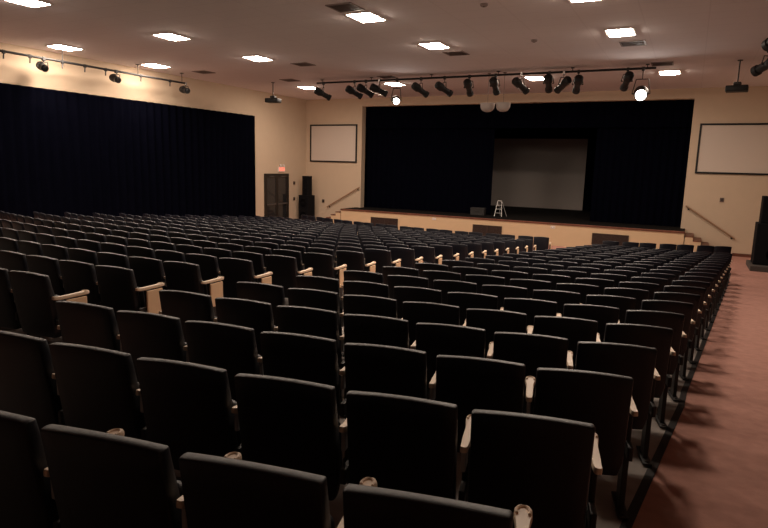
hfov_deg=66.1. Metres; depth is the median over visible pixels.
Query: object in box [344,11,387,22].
ceiling light
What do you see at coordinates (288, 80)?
ceiling vent
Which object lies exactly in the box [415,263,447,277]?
chair
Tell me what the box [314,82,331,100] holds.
stage light
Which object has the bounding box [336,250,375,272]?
chair
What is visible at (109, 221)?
chair
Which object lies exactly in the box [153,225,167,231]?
chair
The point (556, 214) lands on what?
floor
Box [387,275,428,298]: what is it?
chair
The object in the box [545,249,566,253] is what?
chair
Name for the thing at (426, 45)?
diffuser
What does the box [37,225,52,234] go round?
chair
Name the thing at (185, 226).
chair
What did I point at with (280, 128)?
wall
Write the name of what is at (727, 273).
chair
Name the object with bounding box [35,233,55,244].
chair
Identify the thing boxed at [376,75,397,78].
ceiling vent
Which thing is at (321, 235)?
chair
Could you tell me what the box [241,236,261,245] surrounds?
chair
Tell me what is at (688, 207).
handrail
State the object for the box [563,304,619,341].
chair
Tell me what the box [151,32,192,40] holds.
ceiling light
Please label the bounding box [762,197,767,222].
grille
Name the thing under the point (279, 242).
chair
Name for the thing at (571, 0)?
diffuser
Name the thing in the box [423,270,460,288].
chair
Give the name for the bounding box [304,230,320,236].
chair
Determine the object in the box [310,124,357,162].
projection screen
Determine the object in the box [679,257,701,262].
chair
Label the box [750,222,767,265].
subwoofer
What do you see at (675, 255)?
chair
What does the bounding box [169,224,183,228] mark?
chair
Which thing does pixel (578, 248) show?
chair
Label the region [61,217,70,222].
chair
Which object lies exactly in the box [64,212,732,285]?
rows
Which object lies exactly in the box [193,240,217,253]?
chair
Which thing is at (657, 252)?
chair
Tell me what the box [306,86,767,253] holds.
wall
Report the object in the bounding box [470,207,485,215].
equipment case
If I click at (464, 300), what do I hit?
chair
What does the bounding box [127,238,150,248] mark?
chair
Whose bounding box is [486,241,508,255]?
chair
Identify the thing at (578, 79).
stage light
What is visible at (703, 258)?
chair
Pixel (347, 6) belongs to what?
ceiling vent
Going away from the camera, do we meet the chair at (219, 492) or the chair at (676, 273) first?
the chair at (219, 492)
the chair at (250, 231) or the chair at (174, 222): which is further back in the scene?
the chair at (174, 222)
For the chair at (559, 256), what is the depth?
12.01 m
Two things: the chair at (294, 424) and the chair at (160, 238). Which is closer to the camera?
the chair at (294, 424)
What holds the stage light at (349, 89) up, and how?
hanging from the pipe at (647, 67)
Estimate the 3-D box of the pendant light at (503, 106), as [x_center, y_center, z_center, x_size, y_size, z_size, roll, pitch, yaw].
[4.060,-5.814,19.979,0.500,1.300,0.500,6,11,27]
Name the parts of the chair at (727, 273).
backrest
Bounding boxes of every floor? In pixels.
[0,278,343,345]
[174,315,712,527]
[369,206,680,227]
[548,245,767,527]
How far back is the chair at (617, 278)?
8.62 m
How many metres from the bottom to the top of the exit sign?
0.365 m
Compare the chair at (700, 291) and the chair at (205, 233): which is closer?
the chair at (700, 291)
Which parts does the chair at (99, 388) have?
backrest, armrest, panel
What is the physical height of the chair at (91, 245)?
0.871 m
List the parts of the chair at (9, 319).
backrest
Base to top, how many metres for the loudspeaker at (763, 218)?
0.880 m
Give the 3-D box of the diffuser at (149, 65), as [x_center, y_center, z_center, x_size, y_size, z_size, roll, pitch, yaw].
[-7.880,-6.818,20.387,0.560,0.045,0.740,6,11,27]
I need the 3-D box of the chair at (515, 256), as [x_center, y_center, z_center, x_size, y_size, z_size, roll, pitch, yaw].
[2.607,0.202,11.697,0.628,0.871,0.438,5,10,18]
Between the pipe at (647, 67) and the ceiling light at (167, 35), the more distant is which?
the pipe at (647, 67)
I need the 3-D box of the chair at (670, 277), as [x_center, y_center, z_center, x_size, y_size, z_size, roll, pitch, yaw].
[4.365,0.543,9.504,0.575,0.871,0.442,4,10,12]
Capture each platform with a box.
[340,207,684,248]
[746,260,767,272]
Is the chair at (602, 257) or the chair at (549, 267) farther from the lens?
the chair at (602, 257)
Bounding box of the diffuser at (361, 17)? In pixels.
[348,13,383,21]
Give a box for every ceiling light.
[5,0,53,7]
[45,44,84,50]
[140,63,170,67]
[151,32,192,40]
[241,55,273,61]
[297,86,315,88]
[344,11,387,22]
[384,82,405,85]
[417,41,450,49]
[524,76,543,79]
[568,0,599,2]
[604,27,636,36]
[658,70,680,74]
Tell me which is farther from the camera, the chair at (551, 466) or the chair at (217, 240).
the chair at (217, 240)
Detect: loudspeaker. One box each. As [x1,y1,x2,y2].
[302,176,311,194]
[759,196,767,223]
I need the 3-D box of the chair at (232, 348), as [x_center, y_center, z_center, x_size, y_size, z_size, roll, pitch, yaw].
[-0.988,0.779,4.008,0.575,0.871,0.443,5,10,18]
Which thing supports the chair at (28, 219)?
on the floor at (20, 331)
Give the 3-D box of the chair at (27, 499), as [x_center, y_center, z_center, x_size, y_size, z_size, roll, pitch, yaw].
[-1.415,0.922,2.384,0.575,0.871,0.442,5,10,17]
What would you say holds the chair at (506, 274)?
on the floor at (604, 504)
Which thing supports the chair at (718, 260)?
on the floor at (604, 504)
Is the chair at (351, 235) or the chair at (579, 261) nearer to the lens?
the chair at (579, 261)
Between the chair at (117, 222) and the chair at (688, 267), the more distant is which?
the chair at (117, 222)
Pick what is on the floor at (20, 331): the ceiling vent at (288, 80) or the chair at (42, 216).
the chair at (42, 216)
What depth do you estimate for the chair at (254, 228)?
14.94 m
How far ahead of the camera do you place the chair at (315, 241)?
11.86 m
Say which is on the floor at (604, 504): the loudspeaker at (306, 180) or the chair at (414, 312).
the chair at (414, 312)
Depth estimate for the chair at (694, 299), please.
6.91 m
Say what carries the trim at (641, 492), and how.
attached to the floor at (604, 504)
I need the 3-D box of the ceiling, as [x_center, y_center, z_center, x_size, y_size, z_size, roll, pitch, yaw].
[-1.208,-5.529,12.787,21.900,0.250,29.860,6,11,27]
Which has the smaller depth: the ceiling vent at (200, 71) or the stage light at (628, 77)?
the stage light at (628, 77)
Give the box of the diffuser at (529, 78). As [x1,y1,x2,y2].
[526,77,543,79]
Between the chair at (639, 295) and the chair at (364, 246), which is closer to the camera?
the chair at (639, 295)
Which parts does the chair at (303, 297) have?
backrest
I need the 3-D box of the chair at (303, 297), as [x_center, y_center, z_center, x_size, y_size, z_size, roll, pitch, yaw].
[-0.582,0.634,5.643,0.575,0.871,0.443,5,10,19]
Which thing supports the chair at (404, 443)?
on the floor at (604, 504)
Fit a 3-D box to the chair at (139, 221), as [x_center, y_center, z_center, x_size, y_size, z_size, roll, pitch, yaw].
[-6.193,-0.744,15.411,0.575,0.871,0.442,10,12,40]
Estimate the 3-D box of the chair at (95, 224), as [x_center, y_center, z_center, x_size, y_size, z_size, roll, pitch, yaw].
[-6.215,-0.521,13.276,0.575,0.871,0.442,9,12,37]
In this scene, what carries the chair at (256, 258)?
on the floor at (20, 331)
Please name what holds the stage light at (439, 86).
hanging from the pipe at (647, 67)
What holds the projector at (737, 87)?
hanging from the ceiling
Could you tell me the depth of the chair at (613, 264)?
10.98 m
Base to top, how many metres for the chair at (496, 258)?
0.871 m
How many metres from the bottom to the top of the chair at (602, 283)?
0.871 m
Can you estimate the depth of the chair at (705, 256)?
15.32 m
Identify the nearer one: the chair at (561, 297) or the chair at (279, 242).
the chair at (561, 297)
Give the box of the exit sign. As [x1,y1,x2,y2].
[278,164,284,171]
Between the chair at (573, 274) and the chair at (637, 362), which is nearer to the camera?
the chair at (637, 362)
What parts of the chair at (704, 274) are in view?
backrest, leg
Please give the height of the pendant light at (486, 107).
1.300 m
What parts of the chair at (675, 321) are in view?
backrest, leg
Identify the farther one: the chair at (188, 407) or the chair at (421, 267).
the chair at (421, 267)
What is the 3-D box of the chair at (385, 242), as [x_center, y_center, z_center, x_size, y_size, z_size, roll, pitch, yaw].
[0.295,-0.116,13.334,0.575,0.871,0.442,6,10,24]
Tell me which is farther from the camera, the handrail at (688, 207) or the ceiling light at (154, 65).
the handrail at (688, 207)
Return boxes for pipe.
[0,49,184,83]
[317,64,655,83]
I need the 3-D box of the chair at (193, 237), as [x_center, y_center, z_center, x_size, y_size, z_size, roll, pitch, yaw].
[-3.454,-0.155,11.439,0.575,0.871,0.443,7,11,30]
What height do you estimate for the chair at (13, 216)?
0.871 m
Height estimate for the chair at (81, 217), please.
0.871 m
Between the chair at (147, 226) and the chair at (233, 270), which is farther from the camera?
the chair at (147, 226)
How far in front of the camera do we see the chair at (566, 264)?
10.37 m
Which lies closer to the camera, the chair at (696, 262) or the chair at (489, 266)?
the chair at (489, 266)
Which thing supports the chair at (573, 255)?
on the floor at (604, 504)
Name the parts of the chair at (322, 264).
backrest, armrest, panel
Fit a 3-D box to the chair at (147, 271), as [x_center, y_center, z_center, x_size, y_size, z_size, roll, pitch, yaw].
[-2.773,0.324,7.279,0.575,0.871,0.442,6,10,24]
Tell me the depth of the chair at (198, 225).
14.86 m
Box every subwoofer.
[299,195,314,218]
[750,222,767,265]
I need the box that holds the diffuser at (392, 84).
[385,83,402,85]
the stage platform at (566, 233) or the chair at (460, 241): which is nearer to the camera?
the chair at (460, 241)
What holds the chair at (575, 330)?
on the floor at (604, 504)
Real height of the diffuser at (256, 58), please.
0.045 m
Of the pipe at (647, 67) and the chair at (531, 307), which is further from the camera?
the pipe at (647, 67)
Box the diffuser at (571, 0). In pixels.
[571,0,592,1]
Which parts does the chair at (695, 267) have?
backrest, leg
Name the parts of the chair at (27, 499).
backrest, panel, armrest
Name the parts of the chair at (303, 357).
backrest, seat, armrest, panel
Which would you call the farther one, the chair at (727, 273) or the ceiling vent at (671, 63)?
the ceiling vent at (671, 63)
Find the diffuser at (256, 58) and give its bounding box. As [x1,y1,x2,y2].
[244,56,268,60]
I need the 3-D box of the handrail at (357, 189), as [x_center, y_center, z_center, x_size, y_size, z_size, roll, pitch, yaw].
[-2.086,-3.396,30.090,1.930,1.141,0.118,6,11,27]
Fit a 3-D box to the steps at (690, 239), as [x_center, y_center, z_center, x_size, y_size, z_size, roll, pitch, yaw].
[12.130,-0.690,22.354,1.370,0.775,1.405,6,11,27]
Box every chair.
[0,211,4,218]
[0,237,19,252]
[0,250,28,271]
[0,268,49,348]
[0,330,65,429]
[0,410,124,527]
[1,219,12,228]
[2,228,19,240]
[4,212,10,220]
[8,270,88,337]
[10,213,17,220]
[12,221,24,230]
[17,215,25,222]
[17,241,42,255]
[18,230,36,242]
[24,216,33,223]
[24,223,37,232]
[26,255,64,295]
[33,212,39,217]
[33,218,43,225]
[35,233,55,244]
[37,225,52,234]
[39,213,45,219]
[40,424,241,527]
[41,244,69,259]
[43,220,54,227]
[45,214,52,220]
[49,342,180,480]
[51,228,68,236]
[53,215,61,221]
[54,221,67,229]
[55,236,77,247]
[55,301,122,351]
[58,260,118,328]
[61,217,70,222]
[66,223,80,230]
[68,230,86,239]
[68,248,98,266]
[70,218,80,225]
[77,214,85,219]
[77,239,101,252]
[80,220,92,226]
[80,225,95,232]
[85,216,93,221]
[86,233,106,242]
[92,222,104,227]
[94,217,103,222]
[95,228,111,235]
[95,265,163,320]
[97,252,129,268]
[100,243,127,255]
[103,219,114,223]
[105,223,118,229]
[105,235,127,248]
[112,230,129,238]
[114,220,125,225]
[116,310,188,381]
[118,225,133,231]
[124,218,133,221]
[126,222,138,226]
[126,246,155,259]
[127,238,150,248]
[128,256,166,295]
[130,232,149,240]
[134,219,144,223]
[134,227,150,234]
[136,357,242,469]
[139,224,152,229]
[145,220,156,225]
[149,235,170,243]
[150,229,168,236]
[150,241,175,256]
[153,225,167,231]
[155,250,185,271]
[156,222,169,226]
[159,290,216,342]
[163,261,223,316]
[168,227,183,232]
[168,232,187,239]
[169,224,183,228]
[170,237,193,250]
[172,221,183,225]
[176,244,202,262]
[178,452,376,527]
[183,225,198,230]
[184,222,196,226]
[184,229,201,237]
[184,320,263,401]
[185,254,220,289]
[187,234,207,244]
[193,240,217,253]
[197,224,210,227]
[198,227,214,231]
[202,231,220,240]
[203,248,231,270]
[208,236,229,247]
[211,225,225,230]
[215,229,231,234]
[215,297,277,355]
[218,243,243,257]
[219,258,272,297]
[221,234,240,242]
[222,224,235,227]
[226,227,241,231]
[231,239,253,250]
[232,231,249,236]
[233,251,266,282]
[234,373,348,500]
[236,225,249,229]
[236,282,285,326]
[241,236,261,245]
[242,229,258,235]
[245,246,271,266]
[250,227,265,231]
[251,233,269,241]
[255,242,278,254]
[259,231,276,237]
[260,331,347,467]
[263,238,284,248]
[265,255,312,297]
[266,229,281,233]
[271,235,290,244]
[272,227,286,232]
[273,249,304,274]
[276,305,345,416]
[277,233,295,240]
[280,244,305,263]
[283,230,299,236]
[286,241,309,251]
[288,228,302,234]
[288,288,344,359]
[292,237,312,246]
[296,275,343,355]
[297,235,315,242]
[301,232,318,239]
[303,252,346,296]
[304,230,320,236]
[307,247,342,296]
[311,243,336,260]
[314,240,336,255]
[317,237,337,245]
[320,234,338,241]
[322,232,338,237]
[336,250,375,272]
[337,246,362,252]
[338,242,360,247]
[339,239,359,243]
[340,234,357,237]
[340,236,358,239]
[341,232,356,234]
[341,270,382,334]
[343,281,388,297]
[343,295,402,318]
[343,314,415,349]
[343,484,532,527]
[344,343,435,408]
[346,391,470,501]
[358,233,375,240]
[359,236,377,243]
[361,238,380,247]
[362,241,383,250]
[363,245,386,257]
[365,249,400,273]
[377,235,394,239]
[380,237,398,242]
[382,266,418,284]
[383,240,403,245]
[386,243,408,249]
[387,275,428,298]
[389,247,422,268]
[393,234,410,238]
[394,286,441,318]
[397,237,415,240]
[401,239,420,244]
[403,301,465,348]
[406,242,427,247]
[411,246,441,263]
[412,236,429,239]
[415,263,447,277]
[416,323,493,398]
[417,239,436,242]
[423,241,443,246]
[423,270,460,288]
[430,245,458,263]
[432,238,450,241]
[433,280,476,303]
[436,355,535,452]
[439,241,458,244]
[442,260,472,271]
[446,243,473,260]
[447,292,503,325]
[452,266,486,280]
[453,240,471,243]
[461,242,486,257]
[465,257,494,267]
[465,274,504,293]
[466,239,483,242]
[466,308,532,357]
[468,409,601,527]
[474,242,498,257]
[477,263,509,275]
[482,285,527,309]
[485,255,512,263]
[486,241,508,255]
[491,270,527,285]
[493,332,572,413]
[498,260,528,270]
[503,253,528,260]
[503,298,561,333]
[509,279,550,298]
[513,267,546,278]
[516,258,544,266]
[519,252,542,257]
[532,250,555,255]
[532,256,558,263]
[532,263,563,273]
[532,274,570,289]
[533,290,580,316]
[533,316,600,369]
[533,367,637,519]
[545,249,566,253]
[546,254,571,260]
[548,261,577,269]
[551,270,586,282]
[556,248,576,252]
[556,283,598,303]
[559,253,582,258]
[562,259,589,266]
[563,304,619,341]
[566,247,586,250]
[567,267,599,277]
[570,251,592,256]
[575,256,600,263]
[575,278,613,294]
[575,341,660,465]
[580,250,601,254]
[581,264,611,272]
[586,255,609,260]
[586,295,635,322]
[589,249,609,252]
[590,273,626,287]
[593,261,621,269]
[595,253,618,258]
[597,248,616,251]
[604,252,625,256]
[604,259,630,265]
[604,270,636,281]
[604,287,648,309]
[604,323,675,428]
[612,250,632,254]
[613,257,637,263]
[615,266,645,276]
[618,282,659,299]
[619,249,638,253]
[621,255,644,260]
[624,310,686,401]
[625,264,653,272]
[629,254,650,258]
[630,277,667,291]
[633,261,660,268]
[635,252,656,256]
[640,300,694,380]
[641,251,661,254]
[641,259,666,265]
[641,273,674,285]
[648,257,671,263]
[649,269,680,279]
[653,292,701,363]
[654,255,676,260]
[657,266,686,275]
[659,254,680,258]
[663,264,690,271]
[663,286,706,350]
[664,253,684,256]
[669,261,694,268]
[671,280,710,339]
[674,259,698,265]
[678,276,714,330]
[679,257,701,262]
[683,256,704,260]
[684,272,717,322]
[687,254,706,258]
[689,269,720,315]
[694,266,722,309]
[698,263,724,304]
[701,261,726,299]
[704,259,727,295]
[707,257,729,291]
[709,256,730,288]
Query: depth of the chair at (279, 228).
15.65 m
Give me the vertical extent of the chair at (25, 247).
0.871 m
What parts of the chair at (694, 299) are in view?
backrest, leg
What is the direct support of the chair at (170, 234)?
on the floor at (20, 331)
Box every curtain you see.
[0,83,255,218]
[364,128,494,214]
[495,128,596,209]
[590,127,691,226]
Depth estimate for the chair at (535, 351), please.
4.06 m
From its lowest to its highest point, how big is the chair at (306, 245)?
0.871 m
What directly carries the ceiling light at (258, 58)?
attached to the ceiling
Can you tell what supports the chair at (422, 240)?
on the floor at (20, 331)
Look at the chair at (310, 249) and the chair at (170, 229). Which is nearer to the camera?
the chair at (310, 249)
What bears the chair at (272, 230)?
on the floor at (20, 331)
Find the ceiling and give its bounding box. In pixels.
[0,0,767,99]
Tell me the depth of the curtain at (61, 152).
20.68 m
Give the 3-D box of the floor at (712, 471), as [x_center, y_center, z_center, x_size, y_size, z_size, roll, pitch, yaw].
[-1.348,0.053,13.745,21.700,1.958,29.700,6,11,27]
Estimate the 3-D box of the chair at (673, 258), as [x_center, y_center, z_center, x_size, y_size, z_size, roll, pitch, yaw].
[6.681,0.204,14.143,0.575,0.871,0.443,3,10,11]
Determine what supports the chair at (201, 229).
on the floor at (20, 331)
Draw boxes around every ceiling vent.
[192,70,214,73]
[279,79,299,81]
[290,62,315,66]
[325,2,364,12]
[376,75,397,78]
[442,50,469,55]
[619,40,646,46]
[651,61,673,65]
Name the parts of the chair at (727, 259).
backrest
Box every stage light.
[36,56,48,71]
[109,70,120,82]
[179,82,189,93]
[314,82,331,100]
[345,80,362,98]
[356,80,373,97]
[369,79,387,96]
[391,78,400,104]
[411,77,428,97]
[435,76,452,96]
[463,75,473,96]
[489,74,499,95]
[512,72,529,94]
[543,71,553,92]
[554,70,571,93]
[572,70,583,93]
[620,67,633,91]
[631,67,650,100]
[750,52,767,76]
[761,38,767,51]
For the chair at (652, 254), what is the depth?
14.74 m
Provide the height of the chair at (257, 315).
0.871 m
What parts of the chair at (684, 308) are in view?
backrest, leg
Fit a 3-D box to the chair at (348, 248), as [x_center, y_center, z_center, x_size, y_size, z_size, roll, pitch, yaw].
[-0.537,0.083,10.930,0.575,0.871,0.443,6,10,23]
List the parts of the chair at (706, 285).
backrest, leg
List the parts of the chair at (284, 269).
backrest, armrest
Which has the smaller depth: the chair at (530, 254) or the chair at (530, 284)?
the chair at (530, 284)
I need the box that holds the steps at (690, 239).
[684,233,708,251]
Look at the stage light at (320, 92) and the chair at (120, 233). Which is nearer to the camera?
the chair at (120, 233)
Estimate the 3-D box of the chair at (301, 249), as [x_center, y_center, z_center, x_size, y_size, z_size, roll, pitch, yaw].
[-1.490,0.076,10.424,0.575,0.871,0.443,6,11,25]
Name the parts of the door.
glass pane, glass pane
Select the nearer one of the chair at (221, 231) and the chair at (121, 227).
the chair at (121, 227)
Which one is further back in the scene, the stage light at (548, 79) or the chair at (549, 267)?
the stage light at (548, 79)
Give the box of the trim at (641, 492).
[619,273,730,527]
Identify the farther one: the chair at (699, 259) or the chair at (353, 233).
the chair at (353, 233)
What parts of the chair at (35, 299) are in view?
backrest, armrest, panel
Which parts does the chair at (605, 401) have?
backrest, leg, armrest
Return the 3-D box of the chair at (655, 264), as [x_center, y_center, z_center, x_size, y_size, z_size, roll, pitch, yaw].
[5.247,0.351,11.872,0.575,0.871,0.442,4,10,12]
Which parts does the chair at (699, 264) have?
backrest, leg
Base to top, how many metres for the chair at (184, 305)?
0.871 m
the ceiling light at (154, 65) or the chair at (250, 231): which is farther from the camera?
the ceiling light at (154, 65)
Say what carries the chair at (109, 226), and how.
on the floor at (20, 331)
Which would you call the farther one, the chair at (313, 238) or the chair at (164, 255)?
the chair at (313, 238)
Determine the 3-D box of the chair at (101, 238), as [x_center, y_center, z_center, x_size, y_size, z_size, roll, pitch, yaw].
[-4.818,-0.119,10.274,0.575,0.871,0.442,7,11,31]
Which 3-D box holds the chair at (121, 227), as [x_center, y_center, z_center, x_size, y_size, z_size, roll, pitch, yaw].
[-5.322,-0.397,12.623,0.575,0.871,0.443,8,12,35]
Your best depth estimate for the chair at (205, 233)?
12.20 m
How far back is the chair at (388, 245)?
12.16 m
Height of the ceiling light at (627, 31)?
0.065 m
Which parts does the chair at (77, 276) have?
backrest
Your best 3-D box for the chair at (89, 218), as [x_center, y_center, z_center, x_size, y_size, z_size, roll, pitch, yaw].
[-7.470,-0.825,15.418,0.575,0.871,0.443,10,13,42]
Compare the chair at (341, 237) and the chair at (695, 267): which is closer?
the chair at (695, 267)
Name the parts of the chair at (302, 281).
backrest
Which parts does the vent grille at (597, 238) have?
louver panel, louver panel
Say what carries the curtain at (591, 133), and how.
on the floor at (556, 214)
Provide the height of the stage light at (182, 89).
0.454 m
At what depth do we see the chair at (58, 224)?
12.30 m
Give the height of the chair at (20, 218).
0.871 m
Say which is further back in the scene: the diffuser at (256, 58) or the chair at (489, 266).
the diffuser at (256, 58)
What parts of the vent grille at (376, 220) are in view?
louver panel, louver panel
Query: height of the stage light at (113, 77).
0.463 m
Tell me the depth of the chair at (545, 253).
12.91 m
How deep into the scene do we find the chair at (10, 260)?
6.78 m
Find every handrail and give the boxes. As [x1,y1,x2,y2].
[327,187,359,207]
[686,205,734,238]
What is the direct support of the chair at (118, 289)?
on the floor at (20, 331)
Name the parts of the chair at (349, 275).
backrest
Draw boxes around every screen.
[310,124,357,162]
[491,138,589,210]
[695,123,767,174]
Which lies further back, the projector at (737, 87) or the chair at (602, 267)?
the projector at (737, 87)
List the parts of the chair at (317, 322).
backrest, seat, panel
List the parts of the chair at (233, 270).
backrest, armrest, panel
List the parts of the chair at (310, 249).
backrest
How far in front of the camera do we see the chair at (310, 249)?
9.96 m
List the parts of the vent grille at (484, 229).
louver panel, louver panel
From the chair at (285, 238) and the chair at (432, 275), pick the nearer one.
the chair at (432, 275)
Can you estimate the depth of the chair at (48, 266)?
6.55 m
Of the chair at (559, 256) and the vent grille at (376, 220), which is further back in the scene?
the vent grille at (376, 220)
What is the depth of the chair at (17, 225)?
11.59 m
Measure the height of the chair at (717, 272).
0.871 m
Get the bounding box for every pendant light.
[480,73,494,111]
[496,72,510,111]
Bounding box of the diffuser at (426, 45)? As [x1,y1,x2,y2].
[420,43,447,48]
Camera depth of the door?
28.92 m
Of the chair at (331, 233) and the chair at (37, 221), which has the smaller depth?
the chair at (37, 221)
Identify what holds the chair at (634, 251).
on the floor at (604, 504)
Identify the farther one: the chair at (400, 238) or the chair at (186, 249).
the chair at (400, 238)
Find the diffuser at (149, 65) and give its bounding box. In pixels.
[145,64,166,67]
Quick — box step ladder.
[494,200,506,216]
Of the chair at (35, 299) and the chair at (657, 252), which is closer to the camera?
the chair at (35, 299)
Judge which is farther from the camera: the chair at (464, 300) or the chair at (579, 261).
the chair at (579, 261)
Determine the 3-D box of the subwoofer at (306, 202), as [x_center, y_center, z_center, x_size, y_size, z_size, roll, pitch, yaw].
[-3.994,-2.824,30.431,0.620,1.450,0.577,8,11,32]
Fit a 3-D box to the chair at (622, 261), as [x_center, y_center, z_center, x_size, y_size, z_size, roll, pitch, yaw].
[4.708,0.304,11.992,0.575,0.871,0.442,4,10,13]
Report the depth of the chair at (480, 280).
7.43 m
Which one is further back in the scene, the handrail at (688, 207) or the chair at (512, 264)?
the handrail at (688, 207)
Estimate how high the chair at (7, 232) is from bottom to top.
0.871 m
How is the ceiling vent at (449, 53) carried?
in the ceiling
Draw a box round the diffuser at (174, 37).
[155,34,186,40]
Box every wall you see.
[0,42,305,219]
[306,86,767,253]
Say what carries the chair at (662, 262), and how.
on the floor at (604, 504)
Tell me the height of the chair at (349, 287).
0.871 m
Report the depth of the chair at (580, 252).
13.49 m
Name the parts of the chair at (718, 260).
backrest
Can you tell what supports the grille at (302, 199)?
attached to the subwoofer at (306, 202)
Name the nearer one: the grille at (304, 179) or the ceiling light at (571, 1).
the ceiling light at (571, 1)
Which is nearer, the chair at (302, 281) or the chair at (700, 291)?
the chair at (302, 281)
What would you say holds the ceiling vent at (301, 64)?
in the ceiling
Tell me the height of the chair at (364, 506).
0.871 m
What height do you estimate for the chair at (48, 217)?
0.871 m
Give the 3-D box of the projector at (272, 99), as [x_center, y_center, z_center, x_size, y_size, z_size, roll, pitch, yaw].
[-4.510,-6.986,24.073,0.560,0.800,0.460,5,10,18]
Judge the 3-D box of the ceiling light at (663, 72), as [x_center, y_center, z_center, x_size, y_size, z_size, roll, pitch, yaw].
[9.183,-6.134,18.977,0.640,0.065,0.820,6,11,27]
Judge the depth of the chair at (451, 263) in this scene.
9.24 m
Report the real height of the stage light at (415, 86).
0.707 m
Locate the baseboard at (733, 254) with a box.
[732,253,750,257]
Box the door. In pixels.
[264,174,288,217]
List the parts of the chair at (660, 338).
backrest, leg, armrest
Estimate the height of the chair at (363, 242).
0.871 m
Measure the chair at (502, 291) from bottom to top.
0.871 m
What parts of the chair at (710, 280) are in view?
backrest, leg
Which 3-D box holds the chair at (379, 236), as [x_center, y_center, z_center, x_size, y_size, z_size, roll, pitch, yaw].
[0.149,-0.326,15.253,0.575,0.871,0.442,6,11,26]
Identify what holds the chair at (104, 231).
on the floor at (20, 331)
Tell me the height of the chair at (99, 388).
0.871 m
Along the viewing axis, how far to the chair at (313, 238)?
13.08 m
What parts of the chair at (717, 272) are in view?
backrest, leg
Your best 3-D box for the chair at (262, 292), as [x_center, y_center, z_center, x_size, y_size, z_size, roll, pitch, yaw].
[-1.135,0.579,5.837,0.628,0.871,0.438,5,10,20]
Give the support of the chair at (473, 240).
on the floor at (20, 331)
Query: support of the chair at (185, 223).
on the floor at (20, 331)
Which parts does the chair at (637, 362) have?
backrest, leg, armrest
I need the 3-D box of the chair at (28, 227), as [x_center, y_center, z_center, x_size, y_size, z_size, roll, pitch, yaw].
[-6.658,-0.364,11.503,0.575,0.871,0.442,9,12,36]
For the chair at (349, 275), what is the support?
on the floor at (604, 504)
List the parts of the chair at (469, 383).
panel, armrest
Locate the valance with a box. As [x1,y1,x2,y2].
[366,100,694,128]
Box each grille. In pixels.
[299,196,306,218]
[302,177,306,194]
[371,217,397,225]
[472,224,501,235]
[591,233,628,245]
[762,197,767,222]
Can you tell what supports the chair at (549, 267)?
on the floor at (604, 504)
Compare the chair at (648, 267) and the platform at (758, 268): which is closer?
the chair at (648, 267)
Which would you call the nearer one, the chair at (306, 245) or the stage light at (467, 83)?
the chair at (306, 245)
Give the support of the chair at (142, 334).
on the floor at (604, 504)
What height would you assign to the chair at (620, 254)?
0.871 m
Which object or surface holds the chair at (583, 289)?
on the floor at (604, 504)
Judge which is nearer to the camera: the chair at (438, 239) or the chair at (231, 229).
the chair at (231, 229)
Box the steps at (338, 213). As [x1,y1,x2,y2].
[326,211,340,222]
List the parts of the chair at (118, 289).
backrest, seat, armrest, panel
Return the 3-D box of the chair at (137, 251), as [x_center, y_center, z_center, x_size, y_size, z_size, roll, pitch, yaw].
[-3.327,0.163,8.481,0.575,0.871,0.442,6,11,26]
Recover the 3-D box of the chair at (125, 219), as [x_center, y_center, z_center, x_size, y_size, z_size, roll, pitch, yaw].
[-6.613,-0.808,15.771,0.575,0.871,0.442,10,13,41]
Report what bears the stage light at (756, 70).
hanging from the pipe
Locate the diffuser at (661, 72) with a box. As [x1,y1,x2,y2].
[660,71,678,74]
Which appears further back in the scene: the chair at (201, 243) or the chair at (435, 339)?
the chair at (201, 243)
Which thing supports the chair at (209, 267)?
on the floor at (20, 331)
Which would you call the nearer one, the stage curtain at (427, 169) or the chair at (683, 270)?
the chair at (683, 270)
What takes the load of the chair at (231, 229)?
on the floor at (20, 331)
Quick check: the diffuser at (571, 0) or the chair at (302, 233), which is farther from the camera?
the chair at (302, 233)
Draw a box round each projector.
[265,82,280,102]
[725,60,748,92]
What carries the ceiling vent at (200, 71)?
in the ceiling
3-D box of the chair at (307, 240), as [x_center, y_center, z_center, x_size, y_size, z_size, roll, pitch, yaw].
[-1.589,-0.134,12.366,0.575,0.871,0.442,6,11,27]
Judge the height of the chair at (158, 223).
0.871 m
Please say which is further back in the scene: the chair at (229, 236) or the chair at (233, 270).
the chair at (229, 236)
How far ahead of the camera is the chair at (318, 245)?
10.90 m
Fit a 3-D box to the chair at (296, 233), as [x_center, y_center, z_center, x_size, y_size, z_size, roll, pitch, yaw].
[-2.157,-0.404,14.605,0.575,0.871,0.443,7,11,31]
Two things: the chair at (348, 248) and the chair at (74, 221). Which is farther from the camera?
the chair at (74, 221)
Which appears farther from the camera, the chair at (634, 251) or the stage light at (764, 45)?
the chair at (634, 251)
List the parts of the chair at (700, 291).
backrest, leg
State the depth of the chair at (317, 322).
4.51 m
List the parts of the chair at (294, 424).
seat, armrest, panel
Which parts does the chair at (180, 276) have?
backrest, seat, armrest, panel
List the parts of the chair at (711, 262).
backrest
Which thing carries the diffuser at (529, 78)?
attached to the ceiling light at (527, 77)
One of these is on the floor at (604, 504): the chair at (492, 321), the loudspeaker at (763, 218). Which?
the chair at (492, 321)
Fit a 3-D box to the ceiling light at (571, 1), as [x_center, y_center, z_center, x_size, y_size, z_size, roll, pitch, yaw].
[3.674,-4.909,10.830,0.640,0.065,0.820,6,11,27]
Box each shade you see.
[480,102,494,111]
[496,102,510,111]
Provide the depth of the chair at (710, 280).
9.16 m
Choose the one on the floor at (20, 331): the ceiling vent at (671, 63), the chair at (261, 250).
the chair at (261, 250)
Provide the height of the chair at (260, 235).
0.871 m
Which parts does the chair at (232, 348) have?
panel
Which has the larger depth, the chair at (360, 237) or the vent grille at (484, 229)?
the vent grille at (484, 229)
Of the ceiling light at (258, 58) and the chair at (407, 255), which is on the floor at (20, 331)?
the chair at (407, 255)

